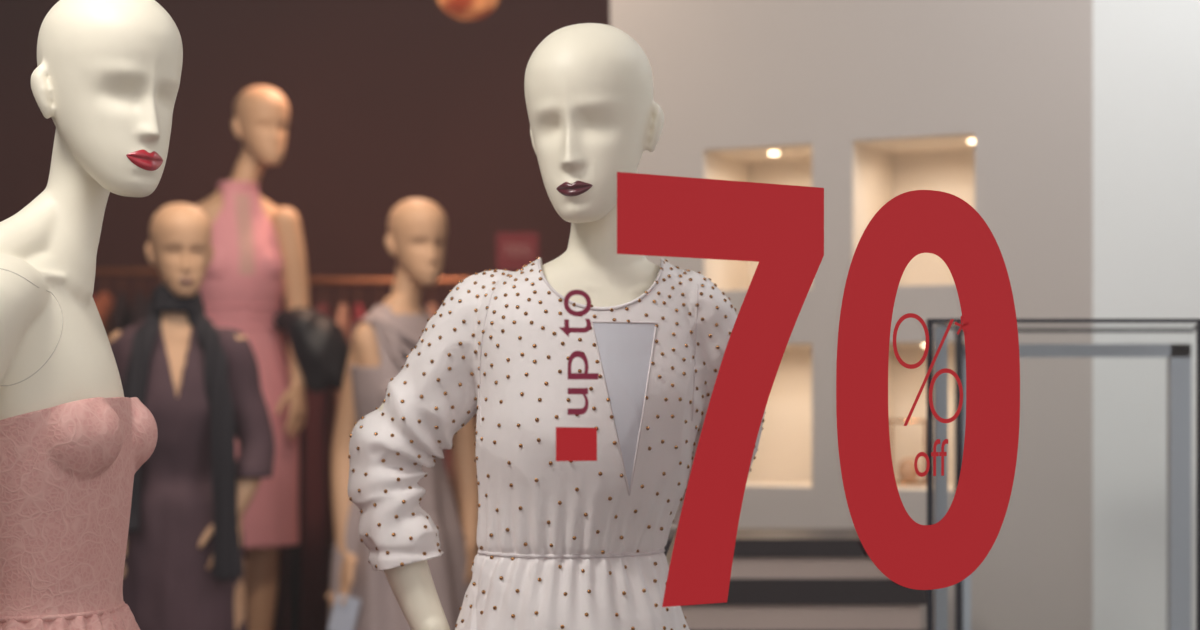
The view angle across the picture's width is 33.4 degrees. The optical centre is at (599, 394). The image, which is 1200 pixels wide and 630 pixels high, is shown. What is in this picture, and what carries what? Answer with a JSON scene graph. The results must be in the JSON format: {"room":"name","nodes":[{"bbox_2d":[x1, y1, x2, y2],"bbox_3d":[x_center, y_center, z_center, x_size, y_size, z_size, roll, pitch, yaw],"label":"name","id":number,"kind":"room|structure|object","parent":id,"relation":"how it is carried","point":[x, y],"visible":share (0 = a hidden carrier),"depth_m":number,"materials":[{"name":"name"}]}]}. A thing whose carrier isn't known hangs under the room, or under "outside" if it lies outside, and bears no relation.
{"room":"shop","nodes":[
{"label":"shop","id":0,"kind":"room"},
{"bbox_2d":[0,0,609,629],"bbox_3d":[-0.500,-0.175,8.550,6.400,3.050,0.100,0,0,0],"label":"wall","id":1,"kind":"structure","parent":0,"point":[391,102],"depth_m":8.50,"materials":[{"name":"brown paint"}]},
{"bbox_2d":[610,0,1092,629],"bbox_3d":[0.588,-0.175,4.562,1.138,3.050,0.260,0,0,28],"label":"wall","id":2,"kind":"structure","parent":0,"point":[1016,75],"depth_m":4.33,"materials":[{"name":"white paint"}]},
{"bbox_2d":[704,133,974,490],"bbox_3d":[0.583,-0.178,4.567,0.643,0.772,0.256,0,0,28],"label":"wall niches","id":3,"kind":"object","parent":2,"relation":"attached to","point":[883,169],"visible":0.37,"depth_m":4.64,"materials":[{"name":"beige paint"}]},
{"bbox_2d":[769,140,974,346],"bbox_3d":[0.613,-0.334,4.515,0.499,0.452,0.024,0,0,28],"label":"recessed light","id":4,"kind":"object","parent":3,"relation":"attached to","point":[970,141],"visible":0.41,"depth_m":4.45,"materials":[{"name":"beige"}]},
{"bbox_2d":[889,420,926,484],"bbox_3d":[0.695,0.129,4.512,0.116,0.146,0.058,0,0,0],"label":"frame","id":5,"kind":"object","parent":3,"relation":"on","point":[907,474],"visible":0.51,"depth_m":4.49,"materials":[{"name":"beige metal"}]},
{"bbox_2d":[897,458,919,481],"bbox_3d":[0.695,0.171,4.508,0.050,0.057,0.050,0,0,0],"label":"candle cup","id":6,"kind":"object","parent":5,"relation":"on","point":[906,470],"depth_m":4.49,"materials":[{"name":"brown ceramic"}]},
{"bbox_2d":[1093,0,1199,629],"bbox_3d":[1.665,-0.175,4.290,1.270,3.050,0.620,0,0,0],"label":"wall pier","id":7,"kind":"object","parent":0,"point":[1146,53],"visible":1,"depth_m":4.16,"materials":[{"name":"white paint"}]},
{"bbox_3d":[-0.500,-1.750,4.593,6.200,0.100,8.014,0,0,0],"label":"ceiling","id":8,"kind":"structure","parent":0,"visible":0},
{"bbox_2d":[437,0,498,20],"bbox_3d":[-0.363,-1.368,5.500,0.176,0.672,0.176,0,0,0],"label":"pendant lamp","id":9,"kind":"object","parent":8,"relation":"hanging from","point":[467,10],"visible":1,"depth_m":5.46,"materials":[{"name":"brown"}]},
{"bbox_3d":[-0.500,1.425,4.593,6.200,0.150,8.014,0,0,0],"label":"floor","id":10,"kind":"structure","parent":0,"visible":0},
{"bbox_2d":[0,0,182,629],"bbox_3d":[-0.672,0.432,2.401,0.537,1.841,0.564,0,0,27],"label":"mannequin","id":11,"kind":"object","parent":10,"relation":"on","point":[107,74],"visible":1,"depth_m":2.32},
{"bbox_2d":[94,266,160,337],"bbox_3d":[-1.925,0.439,7.300,1.078,1.818,0.528,0,0,0],"label":"clothes rack","id":12,"kind":"object","parent":10,"relation":"on","point":[115,316],"visible":0.16,"depth_m":7.24,"materials":[{"name":"brown metal"}]},
{"bbox_2d":[108,203,274,629],"bbox_3d":[-1.039,0.438,4.942,0.400,1.829,0.397,0,0,-38],"label":"mannequin","id":13,"kind":"object","parent":10,"relation":"on","point":[198,379],"visible":0.77,"depth_m":4.86},
{"bbox_2d":[195,86,349,629],"bbox_3d":[-0.990,0.009,5.900,0.525,1.841,0.341,0,0,0],"label":"mannequin","id":14,"kind":"object","parent":10,"relation":"on","point":[259,259],"visible":0.62,"depth_m":5.83},
{"bbox_2d":[273,276,476,629],"bbox_3d":[-0.620,0.474,6.700,1.128,1.748,0.528,0,0,0],"label":"clothes rack","id":15,"kind":"object","parent":10,"relation":"on","point":[304,568],"visible":0.14,"depth_m":6.54,"materials":[{"name":"brown metal"}]},
{"bbox_2d":[326,198,478,629],"bbox_3d":[-0.526,0.415,5.309,0.412,1.870,0.405,0,0,0],"label":"mannequin","id":16,"kind":"object","parent":10,"relation":"on","point":[360,597],"visible":0.45,"depth_m":5.22},
{"bbox_2d":[497,233,537,270],"bbox_3d":[-0.260,0.419,6.310,0.240,1.859,0.240,0,0,0],"label":"sign stand","id":17,"kind":"object","parent":10,"relation":"on","point":[514,250],"visible":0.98,"depth_m":6.29,"materials":[{"name":"red"}]},
{"bbox_2d":[348,23,765,629],"bbox_3d":[-0.028,0.440,2.558,0.470,1.820,0.443,0,0,-44],"label":"mannequin","id":18,"kind":"object","parent":10,"relation":"on","point":[562,545],"visible":0.91,"depth_m":2.47},
{"bbox_2d":[664,528,926,629],"bbox_3d":[0.362,0.813,3.975,0.525,1.074,0.310,0,0,0],"label":"shelf unit","id":19,"kind":"object","parent":10,"relation":"on","point":[781,578],"visible":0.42,"depth_m":3.83,"materials":[{"name":"black"}]},
{"bbox_2d":[927,319,1199,629],"bbox_3d":[0.825,0.614,3.454,0.602,1.472,0.515,0,0,0],"label":"metal frame","id":20,"kind":"object","parent":10,"relation":"on","point":[1178,356],"visible":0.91,"depth_m":3.69,"materials":[{"name":"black metal"}]},
{"bbox_3d":[-0.067,-0.105,2.043,3.606,2.910,2.513,0,0,0],"label":"frame","id":21,"kind":"object","parent":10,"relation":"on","visible":0},
{"bbox_3d":[-0.067,-0.105,2.043,3.461,2.790,2.379,0,0,0],"label":"pane","id":22,"kind":"object","parent":21,"relation":"attached to","visible":0},
{"bbox_2d":[556,172,1019,606],"bbox_3d":[0.233,-0.006,2.245,0.676,0.470,0.001,0,0,-34],"label":"decal","id":23,"kind":"object","parent":22,"relation":"attached to","point":[779,227],"visible":1,"depth_m":2.28,"materials":[{"name":"red plastic"}]}
]}

